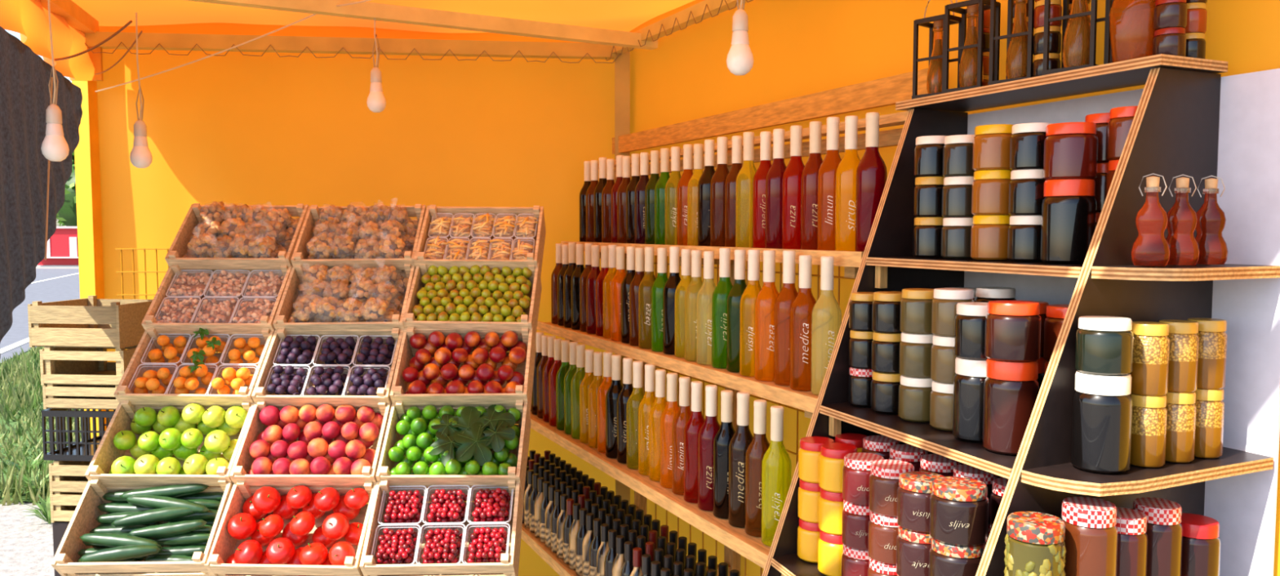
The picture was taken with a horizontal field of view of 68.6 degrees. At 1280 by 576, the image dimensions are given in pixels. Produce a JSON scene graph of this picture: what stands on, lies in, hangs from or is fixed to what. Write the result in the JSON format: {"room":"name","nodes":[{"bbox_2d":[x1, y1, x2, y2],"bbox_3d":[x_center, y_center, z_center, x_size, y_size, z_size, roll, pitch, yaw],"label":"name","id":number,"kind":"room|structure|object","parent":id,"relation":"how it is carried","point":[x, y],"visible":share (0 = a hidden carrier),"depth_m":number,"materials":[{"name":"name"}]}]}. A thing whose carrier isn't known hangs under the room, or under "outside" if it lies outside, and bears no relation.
{"room":"food shop","nodes":[
{"label":"food shop","id":0,"kind":"room"},
{"bbox_2d":[0,267,79,575],"bbox_3d":[-10.000,-0.936,40.021,140.000,0.001,160.000,0,4,0],"label":"ground","id":1,"kind":"structure","parent":0,"point":[26,543],"depth_m":4.79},
{"bbox_2d":[2,451,51,524],"bbox_3d":[-3.553,1.173,5.523,0.272,0.160,1.430,-3,5,-39],"label":"tufts","id":2,"kind":"object","parent":1,"relation":"on","point":[45,508],"visible":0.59,"depth_m":5.52,"materials":[{"name":"green plant"}]},
{"bbox_2d":[0,346,81,506],"bbox_3d":[-6.838,0.188,20.303,19.677,0.254,31.500,0,4,0],"label":"grass verge","id":3,"kind":"object","parent":1,"relation":"on","point":[21,397],"visible":0.12,"depth_m":7.33,"materials":[{"name":"green plant"}]},
{"bbox_2d":[35,226,79,267],"bbox_3d":[-23.700,-1.722,39.069,2.100,1.690,2.200,0,4,0],"label":"kiosk","id":4,"kind":"object","parent":1,"relation":"on","point":[62,251],"visible":0.48,"depth_m":38.36,"materials":[{"name":"red"}]},
{"bbox_2d":[56,151,77,226],"bbox_3d":[-27.848,-5.938,51.692,9.242,8.506,9.439,0,4,0],"label":"tree","id":5,"kind":"object","parent":1,"relation":"on","point":[66,215],"visible":0.04,"depth_m":47.95,"materials":[{"name":"green plant"}]},
{"bbox_2d":[71,46,106,438],"bbox_3d":[-2.220,0.146,3.860,0.140,2.420,0.098,0,4,0],"label":"post","id":6,"kind":"object","parent":1,"relation":"on","point":[86,154],"visible":0.44,"depth_m":3.82,"materials":[{"name":"wood"}]},
{"bbox_2d":[40,0,98,33],"bbox_3d":[-1.782,-0.951,2.354,0.057,0.057,2.941,-1,4,-16],"label":"beam","id":7,"kind":"structure","parent":6,"relation":"attached to","point":[75,16],"depth_m":3.47,"materials":[{"name":"wood"}]},
{"bbox_2d":[0,0,94,80],"bbox_3d":[-1.966,-0.896,2.918,0.082,0.300,1.735,-1,4,-17],"label":"awning","id":8,"kind":"object","parent":7,"relation":"hanging from","point":[28,18],"visible":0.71,"depth_m":3.30,"materials":[{"name":"orange fabric"}]},
{"bbox_2d":[0,26,82,358],"bbox_3d":[-1.938,-0.201,2.994,0.026,1.234,1.256,-1,4,-17],"label":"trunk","id":9,"kind":"object","parent":8,"relation":"hanging from","point":[24,76],"visible":0.88,"depth_m":2.94,"materials":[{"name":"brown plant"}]},
{"bbox_2d":[614,51,630,505],"bbox_3d":[-0.075,0.143,4.067,0.064,2.400,0.064,0,4,0],"label":"post","id":10,"kind":"object","parent":1,"relation":"on","point":[622,64],"visible":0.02,"depth_m":3.98,"materials":[{"name":"wood"}]},
{"bbox_2d":[84,31,621,63],"bbox_3d":[-1.142,-0.982,3.866,2.140,0.087,0.064,0,4,-7],"label":"beam","id":11,"kind":"structure","parent":10,"relation":"attached to","point":[123,41],"depth_m":3.84,"materials":[{"name":"wood"}]},
{"bbox_2d":[605,0,753,61],"bbox_3d":[0.588,-0.905,2.483,0.059,0.074,3.403,-2,4,-25],"label":"beam","id":12,"kind":"structure","parent":10,"relation":"attached to","point":[695,14],"depth_m":3.38,"materials":[{"name":"wood"}]},
{"bbox_2d":[183,0,657,49],"bbox_3d":[-0.930,-0.964,3.276,2.192,0.080,0.050,-2,4,-25],"label":"roof beam","id":13,"kind":"structure","parent":12,"relation":"attached to","point":[362,11],"depth_m":3.37,"materials":[{"name":"wood"}]},
{"bbox_2d":[44,0,371,260],"bbox_3d":[-1.279,-0.553,3.021,2.157,0.924,0.593,2,4,24],"label":"rope line","id":14,"kind":"object","parent":13,"relation":"hanging from","point":[130,22],"visible":0.91,"depth_m":3.19,"materials":[{"name":"fabric"}]},
{"bbox_2d":[129,12,152,168],"bbox_3d":[-1.636,-0.644,3.065,0.067,0.503,0.067,0,4,0],"label":"light bulb","id":15,"kind":"object","parent":14,"relation":"hanging from","point":[140,156],"visible":1,"depth_m":3.06,"materials":[{"name":"glass"}]},
{"bbox_2d":[366,17,386,112],"bbox_3d":[-0.922,-0.784,3.277,0.067,0.340,0.067,0,4,0],"label":"light bulb","id":16,"kind":"object","parent":13,"relation":"hanging from","point":[376,101],"visible":1,"depth_m":3.27,"materials":[{"name":"glass"}]},
{"bbox_2d":[520,68,928,575],"bbox_3d":[0.064,0.410,3.096,0.593,1.990,2.000,-2,4,-25],"label":"shelf rack","id":17,"kind":"object","parent":1,"relation":"on","point":[886,91],"visible":0.24,"depth_m":2.76,"materials":[{"name":"brown wood"}]},
{"bbox_2d":[510,449,739,575],"bbox_3d":[-0.080,0.831,3.038,0.214,0.215,1.882,-2,4,-25],"label":"oil bottles","id":18,"kind":"object","parent":17,"relation":"on","point":[596,532],"visible":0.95,"depth_m":3.05,"materials":[{"name":"glass"}]},
{"bbox_2d":[530,332,791,546],"bbox_3d":[-0.058,0.391,3.070,0.086,0.339,1.893,-2,4,-25],"label":"bottles","id":19,"kind":"object","parent":17,"relation":"on","point":[745,479],"visible":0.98,"depth_m":2.72,"materials":[{"name":"glass"}]},
{"bbox_2d":[551,242,841,395],"bbox_3d":[0.053,0.030,3.068,0.085,0.339,1.912,-2,4,-25],"label":"bottles","id":20,"kind":"object","parent":17,"relation":"on","point":[788,337],"visible":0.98,"depth_m":2.71,"materials":[{"name":"glass"}]},
{"bbox_2d":[578,112,887,252],"bbox_3d":[0.171,-0.305,3.062,0.083,0.340,1.883,-2,4,-25],"label":"bottles","id":21,"kind":"object","parent":17,"relation":"on","point":[832,203],"visible":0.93,"depth_m":2.71,"materials":[{"name":"glass"}]},
{"bbox_2d":[632,255,855,575],"bbox_3d":[0.333,0.595,3.250,0.006,1.400,1.970,-2,4,-25],"label":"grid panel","id":22,"kind":"object","parent":17,"relation":"attached to","point":[780,272],"visible":0.02,"depth_m":3.21,"materials":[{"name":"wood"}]},
{"bbox_2d":[761,53,1279,575],"bbox_3d":[0.469,0.542,1.765,1.005,1.895,0.785,-2,4,-25],"label":"display shelf","id":23,"kind":"object","parent":1,"relation":"on","point":[1174,131],"visible":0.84,"depth_m":1.64,"materials":[{"name":"wood"}]},
{"bbox_2d":[797,433,1008,575],"bbox_3d":[0.551,0.451,1.857,0.324,0.302,0.566,-2,4,-25],"label":"jars","id":24,"kind":"object","parent":23,"relation":"on","point":[882,505],"visible":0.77,"depth_m":1.77,"materials":[{"name":"glass"}]},
{"bbox_2d":[911,0,961,99],"bbox_3d":[0.688,-0.559,2.165,0.073,0.250,0.087,-3,5,-39],"label":"carrier","id":25,"kind":"object","parent":23,"relation":"on","point":[935,78],"visible":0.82,"depth_m":2.16,"materials":[{"name":"paint"}]},
{"bbox_2d":[848,287,1069,454],"bbox_3d":[0.625,0.136,1.875,0.226,0.272,0.550,-2,4,-25],"label":"jars","id":26,"kind":"object","parent":23,"relation":"on","point":[972,364],"visible":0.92,"depth_m":1.80,"materials":[{"name":"glass"}]},
{"bbox_2d":[942,0,1000,93],"bbox_3d":[0.732,-0.561,2.069,0.077,0.266,0.092,-3,5,-39],"label":"carrier","id":27,"kind":"object","parent":23,"relation":"on","point":[971,67],"visible":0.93,"depth_m":2.06,"materials":[{"name":"paint"}]},
{"bbox_2d":[982,9,990,85],"label":"jars","id":28,"kind":"object","parent":23,"relation":"on","point":[986,13],"depth_m":2.13,"materials":[{"name":"glass"}]},
{"bbox_2d":[987,0,1034,85],"bbox_3d":[0.791,-0.557,1.954,0.078,0.272,0.094,-3,5,-39],"label":"carrier","id":29,"kind":"object","parent":23,"relation":"on","point":[1020,40],"visible":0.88,"depth_m":1.94,"materials":[{"name":"paint"}]},
{"bbox_2d":[912,106,1137,262],"bbox_3d":[0.766,-0.195,1.874,0.189,0.275,0.522,-2,4,-25],"label":"jars","id":30,"kind":"object","parent":23,"relation":"on","point":[1037,191],"visible":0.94,"depth_m":1.78,"materials":[{"name":"glass"}]},
{"bbox_2d":[1004,511,1066,575],"bbox_3d":[0.614,0.492,1.465,0.090,0.267,0.090,-2,4,-25],"label":"jars","id":31,"kind":"object","parent":23,"relation":"on","point":[1034,542],"visible":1,"depth_m":1.43,"materials":[{"name":"glass"}]},
{"bbox_2d":[1032,0,1044,77],"label":"jars","id":32,"kind":"object","parent":23,"relation":"on","point":[1038,24],"depth_m":1.88,"materials":[{"name":"glass"}]},
{"bbox_2d":[1048,0,1062,70],"label":"jars","id":33,"kind":"object","parent":23,"relation":"on","point":[1055,46],"depth_m":1.86,"materials":[{"name":"glass"}]},
{"bbox_2d":[1041,0,1113,75],"bbox_3d":[0.851,-0.559,1.815,0.083,0.293,0.101,-3,5,-39],"label":"carrier","id":34,"kind":"object","parent":23,"relation":"on","point":[1078,29],"visible":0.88,"depth_m":1.80,"materials":[{"name":"paint"}]},
{"bbox_2d":[1070,315,1133,473],"bbox_3d":[0.750,0.170,1.521,0.088,0.244,0.088,-2,4,-25],"label":"jars","id":35,"kind":"object","parent":23,"relation":"on","point":[1102,407],"visible":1,"depth_m":1.49,"materials":[{"name":"glass"}]},
{"bbox_2d":[1103,0,1111,64],"bbox_3d":[0.936,-0.551,1.751,0.081,0.285,0.098,-3,5,-39],"label":"carrier","id":36,"kind":"object","parent":23,"relation":"on","point":[1108,2],"visible":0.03,"depth_m":1.76,"materials":[{"name":"paint"}]},
{"bbox_2d":[964,68,1279,575],"bbox_3d":[0.935,0.277,1.947,0.006,1.340,0.745,-2,4,-25],"label":"wall","id":37,"kind":"structure","parent":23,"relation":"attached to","point":[1244,506],"depth_m":1.65,"materials":[{"name":"white paint"}]},
{"bbox_2d":[1109,0,1155,62],"bbox_3d":[0.889,-0.510,1.687,0.082,0.212,0.049,2,4,24],"label":"flask","id":38,"kind":"object","parent":23,"relation":"on","point":[1131,21],"visible":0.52,"depth_m":1.67,"materials":[{"name":"glass"}]},
{"bbox_2d":[1061,496,1220,575],"bbox_3d":[0.823,0.478,1.542,0.337,0.285,0.084,-2,4,-25],"label":"jars","id":39,"kind":"object","parent":23,"relation":"on","point":[1153,538],"visible":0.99,"depth_m":1.49,"materials":[{"name":"glass"}]},
{"bbox_2d":[1131,173,1170,266],"bbox_3d":[0.834,-0.111,1.530,0.056,0.152,0.035,2,4,23],"label":"bottle","id":40,"kind":"object","parent":23,"relation":"on","point":[1150,248],"visible":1,"depth_m":1.52,"materials":[{"name":"glass"}]},
{"bbox_2d":[1129,318,1227,467],"bbox_3d":[0.901,0.172,1.579,0.207,0.233,0.062,-2,4,-25],"label":"jars","id":41,"kind":"object","parent":23,"relation":"on","point":[1178,375],"visible":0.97,"depth_m":1.55,"materials":[{"name":"glass"}]},
{"bbox_2d":[1151,0,1208,59],"label":"jars","id":42,"kind":"object","parent":23,"relation":"on","point":[1180,28],"depth_m":1.64,"materials":[{"name":"glass"}]},
{"bbox_2d":[1165,174,1199,266],"bbox_3d":[0.900,-0.113,1.560,0.056,0.152,0.035,2,4,24],"label":"bottle","id":43,"kind":"object","parent":23,"relation":"on","point":[1182,222],"visible":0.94,"depth_m":1.55,"materials":[{"name":"glass"}]},
{"bbox_2d":[1195,175,1228,265],"bbox_3d":[0.966,-0.115,1.591,0.056,0.152,0.035,3,5,37],"label":"bottle","id":44,"kind":"object","parent":23,"relation":"on","point":[1211,220],"visible":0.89,"depth_m":1.58,"materials":[{"name":"glass"}]},
{"bbox_3d":[-1.015,0.626,2.963,0.910,1.576,0.828,0,4,0],"label":"display rack","id":45,"kind":"object","parent":1,"relation":"on","visible":0},
{"bbox_2d":[50,479,233,575],"bbox_3d":[-1.330,0.659,2.566,0.400,0.273,0.275,0,4,-1],"label":"crate","id":46,"kind":"object","parent":45,"relation":"on","point":[82,521],"visible":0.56,"depth_m":2.49,"materials":[{"name":"brown wood"}]},
{"bbox_2d":[75,484,223,562],"bbox_3d":[-1.330,0.655,2.560,0.362,0.215,0.229,0,4,-1],"label":"cucumbers","id":47,"kind":"object","parent":46,"relation":"in","point":[123,534],"visible":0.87,"depth_m":2.54,"materials":[{"name":"green food"}]},
{"bbox_2d":[84,400,254,493],"bbox_3d":[-1.330,0.462,2.716,0.399,0.271,0.275,0,4,0],"label":"crate","id":48,"kind":"object","parent":46,"relation":"on","point":[106,453],"visible":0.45,"depth_m":2.64,"materials":[{"name":"brown wood"}]},
{"bbox_2d":[108,403,248,475],"bbox_3d":[-1.328,0.453,2.708,0.366,0.224,0.226,0,4,2],"label":"apples","id":49,"kind":"object","parent":48,"relation":"in","point":[180,437],"visible":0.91,"depth_m":2.69,"materials":[{"name":"green food"}]},
{"bbox_2d":[113,328,275,415],"bbox_3d":[-1.330,0.256,2.860,0.399,0.272,0.275,0,4,0],"label":"crate","id":50,"kind":"object","parent":48,"relation":"on","point":[122,393],"visible":0.41,"depth_m":2.81,"materials":[{"name":"brown wood"}]},
{"bbox_2d":[128,333,267,394],"bbox_3d":[-1.330,0.243,2.845,0.362,0.196,0.203,0,4,0],"label":"plastic punnets","id":51,"kind":"object","parent":50,"relation":"in","point":[190,337],"visible":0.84,"depth_m":2.83,"materials":[{"name":"clear plastic"}]},
{"bbox_2d":[133,335,264,395],"bbox_3d":[-1.329,0.240,2.840,0.359,0.184,0.195,0,4,-2],"label":"oranges","id":52,"kind":"object","parent":50,"relation":"in","point":[188,381],"visible":0.84,"depth_m":2.82,"materials":[{"name":"orange food"}]},
{"bbox_2d":[187,328,221,373],"bbox_3d":[-1.316,0.186,2.842,0.086,0.126,0.136,-1,4,-15],"label":"leaves","id":53,"kind":"object","parent":52,"relation":"on","point":[202,332],"visible":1,"depth_m":2.83,"materials":[{"name":"green plant"}]},
{"bbox_2d":[141,264,292,347],"bbox_3d":[-1.330,0.055,3.010,0.398,0.270,0.275,0,4,0],"label":"crate","id":54,"kind":"object","parent":50,"relation":"on","point":[149,321],"visible":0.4,"depth_m":2.92,"materials":[{"name":"brown wood"}]},
{"bbox_2d":[154,270,285,323],"bbox_3d":[-1.330,0.041,2.995,0.361,0.197,0.204,0,4,0],"label":"plastic punnets","id":55,"kind":"object","parent":54,"relation":"in","point":[212,273],"visible":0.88,"depth_m":2.98,"materials":[{"name":"clear plastic"}]},
{"bbox_2d":[156,270,284,323],"bbox_3d":[-1.330,0.040,2.996,0.351,0.191,0.196,0,4,1],"label":"packs","id":56,"kind":"object","parent":54,"relation":"in","point":[268,284],"visible":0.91,"depth_m":2.99},
{"bbox_2d":[164,203,308,283],"bbox_3d":[-1.330,-0.150,3.152,0.398,0.270,0.275,0,4,0],"label":"crate","id":57,"kind":"object","parent":54,"relation":"on","point":[179,248],"visible":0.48,"depth_m":3.06,"materials":[{"name":"brown wood"}]},
{"bbox_2d":[182,201,299,257],"bbox_3d":[-1.332,-0.170,3.136,0.391,0.245,0.262,0,4,5],"label":"bags","id":58,"kind":"object","parent":57,"relation":"in","point":[246,231],"visible":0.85,"depth_m":3.10,"materials":[{"name":"clear plastic"}]},
{"bbox_2d":[204,480,377,575],"bbox_3d":[-0.930,0.666,2.567,0.400,0.274,0.275,0,4,1],"label":"crate","id":59,"kind":"object","parent":45,"relation":"on","point":[224,545],"visible":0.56,"depth_m":2.51,"materials":[{"name":"brown wood"}]},
{"bbox_2d":[226,485,368,575],"bbox_3d":[-0.932,0.663,2.563,0.368,0.226,0.231,0,4,0],"label":"tomatoes","id":60,"kind":"object","parent":59,"relation":"in","point":[267,500],"visible":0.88,"depth_m":2.54,"materials":[{"name":"red food"}]},
{"bbox_2d":[229,400,391,496],"bbox_3d":[-0.930,0.461,2.711,0.397,0.270,0.275,0,4,0],"label":"crate","id":61,"kind":"object","parent":59,"relation":"on","point":[243,461],"visible":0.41,"depth_m":2.61,"materials":[{"name":"brown wood"}]},
{"bbox_2d":[247,404,383,475],"bbox_3d":[-0.932,0.449,2.697,0.366,0.213,0.219,0,4,0],"label":"apples","id":62,"kind":"object","parent":61,"relation":"in","point":[276,451],"visible":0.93,"depth_m":2.68,"materials":[{"name":"red food"}]},
{"bbox_2d":[251,328,404,413],"bbox_3d":[-0.930,0.260,2.858,0.398,0.271,0.275,0,4,0],"label":"crate","id":63,"kind":"object","parent":61,"relation":"on","point":[259,393],"visible":0.38,"depth_m":2.83,"materials":[{"name":"brown wood"}]},
{"bbox_2d":[263,334,397,395],"bbox_3d":[-0.930,0.247,2.844,0.362,0.195,0.203,0,4,0],"label":"plastic punnets","id":64,"kind":"object","parent":63,"relation":"in","point":[357,339],"visible":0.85,"depth_m":2.83,"materials":[{"name":"clear plastic"}]},
{"bbox_2d":[266,335,395,395],"bbox_3d":[-0.929,0.246,2.842,0.348,0.192,0.201,0,4,0],"label":"plums","id":65,"kind":"object","parent":63,"relation":"in","point":[375,353],"visible":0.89,"depth_m":2.83,"materials":[{"name":"purple food"}]},
{"bbox_2d":[272,263,415,343],"bbox_3d":[-0.930,0.053,3.015,0.399,0.272,0.275,0,4,-1],"label":"crate","id":66,"kind":"object","parent":63,"relation":"on","point":[291,292],"visible":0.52,"depth_m":2.91,"materials":[{"name":"brown wood"}]},
{"bbox_2d":[287,264,408,323],"bbox_3d":[-0.930,0.027,3.003,0.385,0.260,0.253,0,4,-1],"label":"bags","id":67,"kind":"object","parent":66,"relation":"in","point":[340,296],"visible":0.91,"depth_m":2.96,"materials":[{"name":"clear plastic"}]},
{"bbox_2d":[290,204,426,279],"bbox_3d":[-0.930,-0.147,3.161,0.400,0.273,0.275,0,4,-1],"label":"crate","id":68,"kind":"object","parent":66,"relation":"on","point":[300,255],"visible":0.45,"depth_m":3.06,"materials":[{"name":"brown wood"}]},
{"bbox_2d":[306,204,417,271],"bbox_3d":[-0.931,-0.173,3.147,0.395,0.259,0.255,0,4,0],"label":"bags","id":69,"kind":"object","parent":68,"relation":"in","point":[353,233],"visible":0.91,"depth_m":3.11,"materials":[{"name":"clear plastic"}]},
{"bbox_2d":[359,480,524,575],"bbox_3d":[-0.530,0.663,2.565,0.400,0.273,0.275,0,4,-1],"label":"crate","id":70,"kind":"object","parent":45,"relation":"on","point":[508,566],"visible":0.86,"depth_m":2.53,"materials":[{"name":"brown wood"}]},
{"bbox_2d":[370,485,513,564],"bbox_3d":[-0.530,0.651,2.551,0.362,0.197,0.203,0,4,-1],"label":"plastic punnets","id":71,"kind":"object","parent":70,"relation":"in","point":[464,538],"visible":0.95,"depth_m":2.54,"materials":[{"name":"plastic"}]},
{"bbox_2d":[375,488,511,564],"bbox_3d":[-0.530,0.652,2.554,0.349,0.188,0.196,0,4,-1],"label":"cherries","id":72,"kind":"object","parent":70,"relation":"in","point":[443,545],"visible":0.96,"depth_m":2.54,"materials":[{"name":"red food"}]},
{"bbox_2d":[375,400,530,499],"bbox_3d":[-0.530,0.464,2.717,0.398,0.270,0.275,0,4,0],"label":"crate","id":73,"kind":"object","parent":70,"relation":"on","point":[385,464],"visible":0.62,"depth_m":2.64,"materials":[{"name":"brown wood"}]},
{"bbox_2d":[388,404,520,475],"bbox_3d":[-0.530,0.448,2.700,0.368,0.204,0.214,0,4,1],"label":"limes","id":74,"kind":"object","parent":73,"relation":"in","point":[415,425],"visible":0.65,"depth_m":2.66,"materials":[{"name":"green food"}]},
{"bbox_2d":[428,404,515,466],"bbox_3d":[-0.479,0.420,2.677,0.248,0.146,0.140,-1,4,-11],"label":"leaves","id":75,"kind":"object","parent":74,"relation":"on","point":[468,441],"visible":1,"depth_m":2.66,"materials":[{"name":"green plant"}]},
{"bbox_2d":[389,326,535,416],"bbox_3d":[-0.530,0.255,2.862,0.399,0.272,0.275,0,4,0],"label":"crate","id":76,"kind":"object","parent":73,"relation":"on","point":[399,387],"visible":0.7,"depth_m":2.79,"materials":[{"name":"brown wood"}]},
{"bbox_2d":[402,330,527,394],"bbox_3d":[-0.529,0.243,2.847,0.369,0.214,0.216,0,4,-1],"label":"nectarines","id":77,"kind":"object","parent":76,"relation":"in","point":[442,368],"visible":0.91,"depth_m":2.83,"materials":[{"name":"red food"}]},
{"bbox_2d":[402,262,542,342],"bbox_3d":[-0.530,0.050,3.014,0.400,0.273,0.275,0,4,1],"label":"crate","id":78,"kind":"object","parent":76,"relation":"on","point":[530,320],"visible":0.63,"depth_m":2.91,"materials":[{"name":"brown wood"}]},
{"bbox_2d":[413,265,532,322],"bbox_3d":[-0.530,0.031,2.990,0.365,0.208,0.210,0,4,1],"label":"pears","id":79,"kind":"object","parent":78,"relation":"in","point":[462,294],"visible":0.96,"depth_m":2.97,"materials":[{"name":"food"}]},
{"bbox_2d":[413,204,546,280],"bbox_3d":[-0.530,-0.145,3.160,0.399,0.272,0.275,0,4,0],"label":"crate","id":80,"kind":"object","parent":78,"relation":"on","point":[533,259],"visible":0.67,"depth_m":3.17,"materials":[{"name":"brown wood"}]},
{"bbox_2d":[423,213,537,259],"bbox_3d":[-0.530,-0.157,3.147,0.362,0.195,0.200,0,4,0],"label":"plastic punnets","id":81,"kind":"object","parent":80,"relation":"in","point":[452,216],"visible":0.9,"depth_m":3.13,"materials":[{"name":"clear plastic"}]},
{"bbox_2d":[425,213,537,260],"bbox_3d":[-0.530,-0.158,3.142,0.369,0.188,0.201,0,4,0],"label":"mushrooms","id":82,"kind":"object","parent":80,"relation":"in","point":[502,248],"visible":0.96,"depth_m":3.15,"materials":[{"name":"food"}]},
{"bbox_3d":[-1.860,1.335,3.371,0.280,0.107,0.300,0,4,5],"label":"crate","id":83,"kind":"object","parent":1,"relation":"on","visible":0},
{"bbox_3d":[-1.860,1.235,3.365,0.280,0.107,0.300,0,4,5],"label":"crate","id":84,"kind":"object","parent":83,"relation":"on","visible":0},
{"bbox_3d":[-1.860,1.136,3.359,0.280,0.107,0.300,0,4,5],"label":"crate","id":85,"kind":"object","parent":84,"relation":"on","visible":0},
{"bbox_3d":[-1.860,1.037,3.352,0.280,0.107,0.300,0,4,5],"label":"crate","id":86,"kind":"object","parent":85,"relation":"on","visible":0},
{"bbox_2d":[52,521,70,575],"bbox_3d":[-1.860,0.891,3.342,0.275,0.198,0.288,0,4,5],"label":"cardboard box","id":87,"kind":"object","parent":86,"relation":"on","point":[60,528],"visible":0.04,"depth_m":3.21,"materials":[{"name":"paint"}]},
{"bbox_2d":[49,491,82,522],"bbox_3d":[-1.860,0.736,3.333,0.270,0.109,0.300,0,4,5],"label":"crate","id":88,"kind":"object","parent":87,"relation":"on","point":[63,504],"visible":0.12,"depth_m":3.19,"materials":[{"name":"brown wood"}]},
{"bbox_2d":[48,460,91,493],"bbox_3d":[-1.860,0.634,3.327,0.270,0.109,0.300,0,4,5],"label":"crate","id":89,"kind":"object","parent":88,"relation":"on","point":[64,476],"visible":0.34,"depth_m":3.19,"materials":[{"name":"brown wood"}]},
{"bbox_2d":[41,408,115,461],"bbox_3d":[-1.860,0.491,3.318,0.310,0.170,0.300,0,4,5],"label":"plastic crate","id":90,"kind":"object","parent":89,"relation":"on","point":[85,450],"visible":0.44,"depth_m":3.18,"materials":[{"name":"black plastic"}]},
{"bbox_2d":[42,370,119,409],"bbox_3d":[-1.860,0.357,3.309,0.290,0.089,0.300,0,4,6],"label":"crate","id":91,"kind":"object","parent":90,"relation":"on","point":[55,396],"visible":0.44,"depth_m":3.17,"materials":[{"name":"brown wood"}]},
{"bbox_2d":[40,345,137,385],"bbox_3d":[-1.860,0.255,3.303,0.300,0.129,0.300,0,4,6],"label":"crate","id":92,"kind":"object","parent":91,"relation":"on","point":[73,366],"visible":0.56,"depth_m":3.17,"materials":[{"name":"brown wood"}]},
{"bbox_2d":[27,295,152,348],"bbox_3d":[-1.880,0.115,3.294,0.330,0.154,0.300,0,4,7],"label":"crate","id":93,"kind":"object","parent":92,"relation":"on","point":[91,322],"visible":0.75,"depth_m":3.15,"materials":[{"name":"brown wood"}]},
{"bbox_2d":[0,268,79,363],"bbox_3d":[-10.862,1.036,8.583,7.983,0.006,63.619,-1,4,-20],"label":"road","id":94,"kind":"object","parent":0,"point":[50,285],"visible":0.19,"depth_m":21.82,"materials":[{"name":"grey asphalt"}]},
{"bbox_2d":[96,22,615,575],"bbox_3d":[-1.165,0.109,4.041,2.228,2.470,0.026,0,4,-7],"label":"wall","id":95,"kind":"structure","parent":0,"point":[269,129],"depth_m":3.98,"materials":[{"name":"orange paint"}]},
{"bbox_2d":[115,248,169,350],"bbox_3d":[-1.780,0.494,3.918,0.725,1.323,0.010,0,4,-7],"label":"grid panel","id":96,"kind":"object","parent":95,"relation":"attached to","point":[121,249],"visible":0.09,"depth_m":3.85,"materials":[{"name":"metal"}]},
{"bbox_2d":[71,0,695,33],"bbox_3d":[-0.473,-1.027,2.540,3.734,0.085,3.100,0,4,0],"label":"ceiling","id":97,"kind":"structure","parent":0,"point":[625,15],"depth_m":3.64,"materials":[{"name":"orange fabric"}]},
{"bbox_2d":[40,0,69,161],"bbox_3d":[-1.620,-0.667,2.583,0.067,0.635,0.067,0,4,0],"label":"light bulb","id":98,"kind":"object","parent":97,"relation":"hanging from","point":[55,148],"visible":1,"depth_m":2.58,"materials":[{"name":"glass"}]},
{"bbox_2d":[726,0,754,75],"bbox_3d":[0.242,-0.764,2.256,0.067,0.500,0.067,0,4,0],"label":"light bulb","id":99,"kind":"object","parent":97,"relation":"hanging from","point":[740,59],"visible":1,"depth_m":2.25,"materials":[{"name":"glass"}]},
{"bbox_2d":[630,0,1279,575],"bbox_3d":[0.718,0.184,2.470,0.021,2.520,3.700,-2,4,-25],"label":"wall","id":100,"kind":"structure","parent":0,"point":[798,48],"depth_m":2.88,"materials":[{"name":"orange paint"}]}
]}

